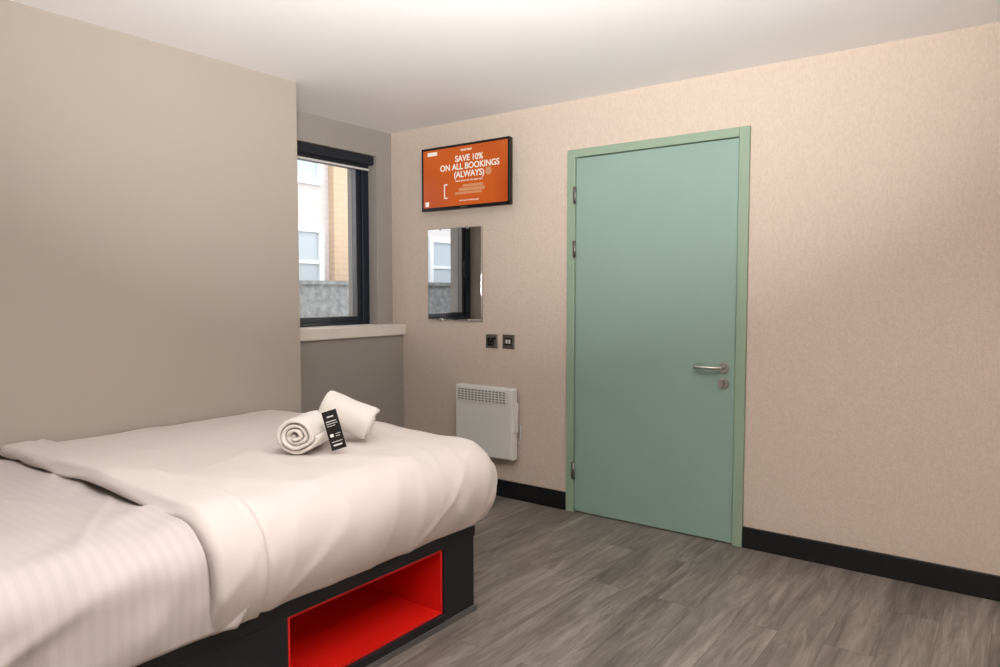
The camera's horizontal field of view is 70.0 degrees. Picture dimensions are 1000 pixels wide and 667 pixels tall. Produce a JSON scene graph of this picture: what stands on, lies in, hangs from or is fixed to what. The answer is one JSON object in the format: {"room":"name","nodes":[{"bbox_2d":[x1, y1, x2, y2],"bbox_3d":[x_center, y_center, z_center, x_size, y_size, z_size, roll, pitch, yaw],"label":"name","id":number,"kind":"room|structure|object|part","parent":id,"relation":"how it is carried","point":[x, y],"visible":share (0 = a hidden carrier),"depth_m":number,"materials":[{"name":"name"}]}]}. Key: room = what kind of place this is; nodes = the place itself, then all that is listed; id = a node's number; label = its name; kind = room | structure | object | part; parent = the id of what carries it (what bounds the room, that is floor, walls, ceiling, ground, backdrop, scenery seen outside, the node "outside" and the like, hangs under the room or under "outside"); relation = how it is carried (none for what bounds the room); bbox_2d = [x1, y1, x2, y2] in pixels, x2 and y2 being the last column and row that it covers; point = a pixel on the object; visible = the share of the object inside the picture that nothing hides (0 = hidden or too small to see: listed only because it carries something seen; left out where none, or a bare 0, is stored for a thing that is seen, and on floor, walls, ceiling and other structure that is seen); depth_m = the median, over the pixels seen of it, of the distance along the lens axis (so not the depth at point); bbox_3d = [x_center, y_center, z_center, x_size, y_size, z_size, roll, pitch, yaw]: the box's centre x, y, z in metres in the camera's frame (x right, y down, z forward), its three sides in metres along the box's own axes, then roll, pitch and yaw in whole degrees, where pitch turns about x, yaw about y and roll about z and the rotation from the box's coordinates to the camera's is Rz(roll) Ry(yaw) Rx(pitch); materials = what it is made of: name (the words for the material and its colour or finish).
{"room":"hotel room","nodes":[
{"label":"hotel room","id":0,"kind":"room"},
{"bbox_2d":[0,0,300,458],"bbox_3d":[-2.475,-0.050,2.498,0.850,2.330,3.670,2,4,36],"label":"wall","id":1,"kind":"structure","parent":0,"point":[149,237],"depth_m":3.02,"materials":[{"name":"beige paint"}]},
{"bbox_2d":[300,169,369,326],"bbox_3d":[-1.155,-0.604,4.497,0.060,1.115,0.840,2,4,36],"label":"window","id":2,"kind":"structure","parent":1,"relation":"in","point":[364,198],"depth_m":4.77,"materials":[{"name":"black metal"}]},
{"bbox_2d":[297,158,357,318],"bbox_3d":[-1.154,-0.587,4.493,0.032,0.978,0.642,2,4,36],"label":"bead","id":3,"kind":"object","parent":2,"relation":"attached to","point":[353,169],"visible":0.55,"depth_m":4.74,"materials":[{"name":"silver metal"}]},
{"bbox_3d":[-1.157,-0.590,4.500,0.035,1.043,0.720,2,4,36],"label":"sash","id":4,"kind":"part","parent":2,"relation":"part of","materials":[{"name":"clear glass"}]},
{"bbox_2d":[300,324,405,341],"bbox_3d":[-1.071,-0.006,4.457,0.245,0.072,1.136,2,4,36],"label":"window sill","id":5,"kind":"structure","parent":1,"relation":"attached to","point":[315,333],"depth_m":4.47,"materials":[{"name":"beige paint"}]},
{"bbox_2d":[296,110,403,427],"bbox_3d":[-1.151,-0.166,4.507,0.385,2.330,1.140,2,4,36],"label":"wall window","id":6,"kind":"structure","parent":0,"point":[367,370],"depth_m":4.70,"materials":[{"name":"beige paint"}]},
{"bbox_2d":[297,141,373,170],"bbox_3d":[-1.105,-1.109,4.431,0.055,0.092,0.830,2,4,36],"label":"roller blind","id":7,"kind":"object","parent":6,"relation":"attached to","point":[306,151],"visible":0.61,"depth_m":4.49,"materials":[{"name":"black fabric"}]},
{"bbox_2d":[10,0,999,133],"bbox_3d":[-0.292,-1.212,1.555,5.400,0.100,5.160,2,4,36],"label":"ceiling","id":8,"kind":"structure","parent":0,"point":[388,66],"depth_m":2.99,"materials":[{"name":"white paint"}]},
{"bbox_2d":[378,496,999,666],"bbox_3d":[-0.292,1.214,1.695,5.400,0.100,5.160,2,4,36],"label":"floor","id":9,"kind":"structure","parent":0,"point":[554,587],"depth_m":2.82,"materials":[{"name":"grey laminate"}]},
{"bbox_2d":[0,410,496,666],"bbox_3d":[-1.150,0.622,2.407,1.420,1.000,2.238,2,4,36],"label":"double bed","id":10,"kind":"object","parent":9,"relation":"on","point":[204,543],"visible":0.91,"depth_m":2.13,"materials":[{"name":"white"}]},
{"bbox_2d":[276,410,328,453],"bbox_3d":[-0.706,0.360,2.628,0.164,0.131,0.236,0,3,7],"label":"bath towel","id":11,"kind":"object","parent":10,"relation":"on","point":[300,434],"visible":0.94,"depth_m":2.53,"materials":[{"name":"white fabric"}]},
{"bbox_2d":[321,409,346,450],"bbox_3d":[-0.595,0.345,2.562,0.093,0.150,0.023,0,3,-3],"label":"card","id":12,"kind":"object","parent":10,"relation":"on","point":[330,418],"visible":1,"depth_m":2.56,"materials":[{"name":"black"}]},
{"bbox_2d":[326,415,341,445],"bbox_3d":[-0.594,0.348,2.560,0.062,0.111,0.015,1,3,11],"label":"print","id":13,"kind":"object","parent":12,"relation":"attached to","point":[333,427],"depth_m":2.56,"materials":[{"name":"white"}]},
{"bbox_2d":[318,391,379,438],"bbox_3d":[-0.583,0.313,2.745,0.238,0.182,0.132,0,3,-3],"label":"bath towel","id":14,"kind":"object","parent":10,"relation":"on","point":[356,418],"visible":0.88,"depth_m":2.69,"materials":[{"name":"white fabric"}]},
{"bbox_3d":[-0.433,1.097,2.422,0.047,0.050,0.700,2,4,36],"label":"plinth rail","id":15,"kind":"part","parent":10,"relation":"part of","materials":[{"name":"black"}]},
{"bbox_3d":[-0.695,1.132,2.053,0.036,0.022,1.982,2,4,36],"label":"plinth trim","id":16,"kind":"part","parent":10,"relation":"part of","materials":[{"name":"silver metal"}]},
{"bbox_2d":[391,22,999,575],"bbox_3d":[1.148,-0.114,3.610,5.150,2.330,0.150,2,4,36],"label":"wall","id":17,"kind":"structure","parent":0,"point":[872,414],"depth_m":3.26,"materials":[{"name":"beige paint"}]},
{"bbox_2d":[428,226,482,321],"bbox_3d":[-0.290,-0.378,4.555,0.450,0.597,0.020,2,4,36],"label":"wall mirror","id":18,"kind":"object","parent":17,"relation":"attached to","point":[455,255],"depth_m":4.54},
{"bbox_2d":[422,136,512,211],"bbox_3d":[-0.195,-0.965,4.402,0.692,0.393,0.096,2,4,36],"label":"television","id":19,"kind":"object","parent":17,"relation":"attached to","point":[477,174],"visible":1,"depth_m":4.34,"materials":[{"name":"black plastic"}]},
{"bbox_2d":[456,383,520,460],"bbox_3d":[-0.075,0.538,4.404,0.461,0.435,0.091,2,4,36],"label":"heater","id":20,"kind":"object","parent":17,"relation":"attached to","point":[487,416],"visible":0.95,"depth_m":4.34,"materials":[{"name":"white plastic"}]},
{"bbox_2d":[486,334,497,347],"bbox_3d":[-0.053,0.047,4.407,0.086,0.086,0.014,2,4,36],"label":"wall socket","id":21,"kind":"object","parent":17,"relation":"attached to","point":[491,339],"depth_m":4.40,"materials":[{"name":"black plastic"}]},
{"bbox_2d":[503,334,514,348],"bbox_3d":[0.051,0.049,4.331,0.086,0.086,0.011,2,4,36],"label":"wall socket","id":22,"kind":"object","parent":17,"relation":"attached to","point":[508,340],"depth_m":4.32,"materials":[{"name":"black plastic"}]},
{"bbox_2d":[572,463,574,478],"bbox_3d":[0.420,0.784,4.090,0.015,0.090,0.015,2,4,36],"label":"hinge","id":23,"kind":"object","parent":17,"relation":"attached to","point":[573,464],"visible":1,"depth_m":4.08,"materials":[{"name":"silver metal"}]},
{"bbox_2d":[573,241,575,256],"bbox_3d":[0.420,-0.473,4.017,0.015,0.090,0.015,2,4,36],"label":"hinge","id":24,"kind":"object","parent":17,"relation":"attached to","point":[574,251],"visible":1,"depth_m":4.01,"materials":[{"name":"silver metal"}]},
{"bbox_2d":[574,187,575,203],"bbox_3d":[0.420,-0.773,4.000,0.015,0.090,0.015,2,4,36],"label":"hinge","id":25,"kind":"object","parent":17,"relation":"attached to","point":[574,187],"visible":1,"depth_m":3.99,"materials":[{"name":"silver metal"}]},
{"bbox_2d":[575,138,739,542],"bbox_3d":[0.804,0.035,3.800,0.907,1.999,0.040,2,4,36],"label":"leaf","id":26,"kind":"object","parent":17,"relation":"attached to","point":[657,229],"visible":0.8,"depth_m":3.75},
{"bbox_2d":[693,365,724,369],"bbox_3d":[1.038,0.169,3.562,0.154,0.019,0.056,2,4,36],"label":"lever","id":27,"kind":"object","parent":26,"relation":"attached to","point":[694,366],"visible":1,"depth_m":3.54,"materials":[{"name":"silver metal"}]},
{"bbox_2d":[718,378,728,388],"bbox_3d":[1.111,0.248,3.553,0.052,0.052,0.011,2,4,36],"label":"escutcheon","id":28,"kind":"object","parent":26,"relation":"attached to","point":[726,381],"visible":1,"depth_m":3.54,"materials":[{"name":"silver metal"}]},
{"bbox_2d":[719,362,728,372],"bbox_3d":[1.111,0.170,3.548,0.052,0.052,0.012,2,4,36],"label":"rose","id":29,"kind":"object","parent":26,"relation":"attached to","point":[726,365],"visible":0.88,"depth_m":3.54,"materials":[{"name":"silver metal"}]},
{"bbox_2d":[566,126,750,546],"bbox_3d":[0.814,0.012,3.809,1.013,2.054,0.096,2,4,36],"label":"frame","id":30,"kind":"object","parent":17,"relation":"attached to","point":[744,132],"visible":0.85,"depth_m":3.54,"materials":[{"name":"green"}]},
{"bbox_2d":[572,240,574,257],"bbox_3d":[0.414,-0.473,4.016,0.016,0.100,0.002,2,4,36],"label":"hinge plate","id":31,"kind":"object","parent":30,"relation":"attached to","point":[572,240],"depth_m":4.02,"materials":[{"name":"silver metal"}]},
{"bbox_2d":[496,479,999,601],"bbox_3d":[1.253,1.007,3.493,4.765,0.105,0.016,2,4,36],"label":"baseboard","id":32,"kind":"structure","parent":17,"relation":"attached to","point":[934,575],"depth_m":3.24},
{"label":"outside","id":33,"kind":"structure","parent":0,"visible":0},
{"bbox_3d":[-2.605,1.055,5.730,3.080,0.050,18.000,2,4,36],"label":"pavement","id":34,"kind":"object","parent":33,"visible":0},
{"bbox_2d":[298,164,329,280],"bbox_3d":[-5.898,-1.936,4.197,0.600,6.100,11.900,2,4,36],"label":"facade","id":35,"kind":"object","parent":34,"relation":"on","point":[313,201],"visible":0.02,"depth_m":8.70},
{"bbox_2d":[298,163,324,280],"bbox_3d":[-4.840,-1.339,5.117,0.050,2.200,8.980,2,4,36],"label":"window","id":36,"kind":"structure","parent":35,"relation":"attached to","point":[305,180],"depth_m":8.65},
{"bbox_2d":[297,160,317,280],"bbox_3d":[-4.854,-1.339,5.127,0.015,2.060,8.840,2,4,36],"label":"window panes","id":37,"kind":"structure","parent":36,"relation":"attached to","point":[308,241],"depth_m":8.58,"materials":[{"name":"clear glass"}]},
{"bbox_2d":[328,165,348,280],"bbox_3d":[-0.504,-2.354,11.390,0.700,6.100,6.100,2,4,36],"label":"facade wing","id":38,"kind":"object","parent":35,"relation":"attached to","point":[337,176],"depth_m":8.85},
{"bbox_2d":[299,280,348,316],"bbox_3d":[-3.119,0.269,6.066,0.260,1.480,18.000,2,4,36],"label":"wall","id":39,"kind":"structure","parent":34,"relation":"on","point":[317,298],"depth_m":7.55,"materials":[{"name":"stone"}]}
]}

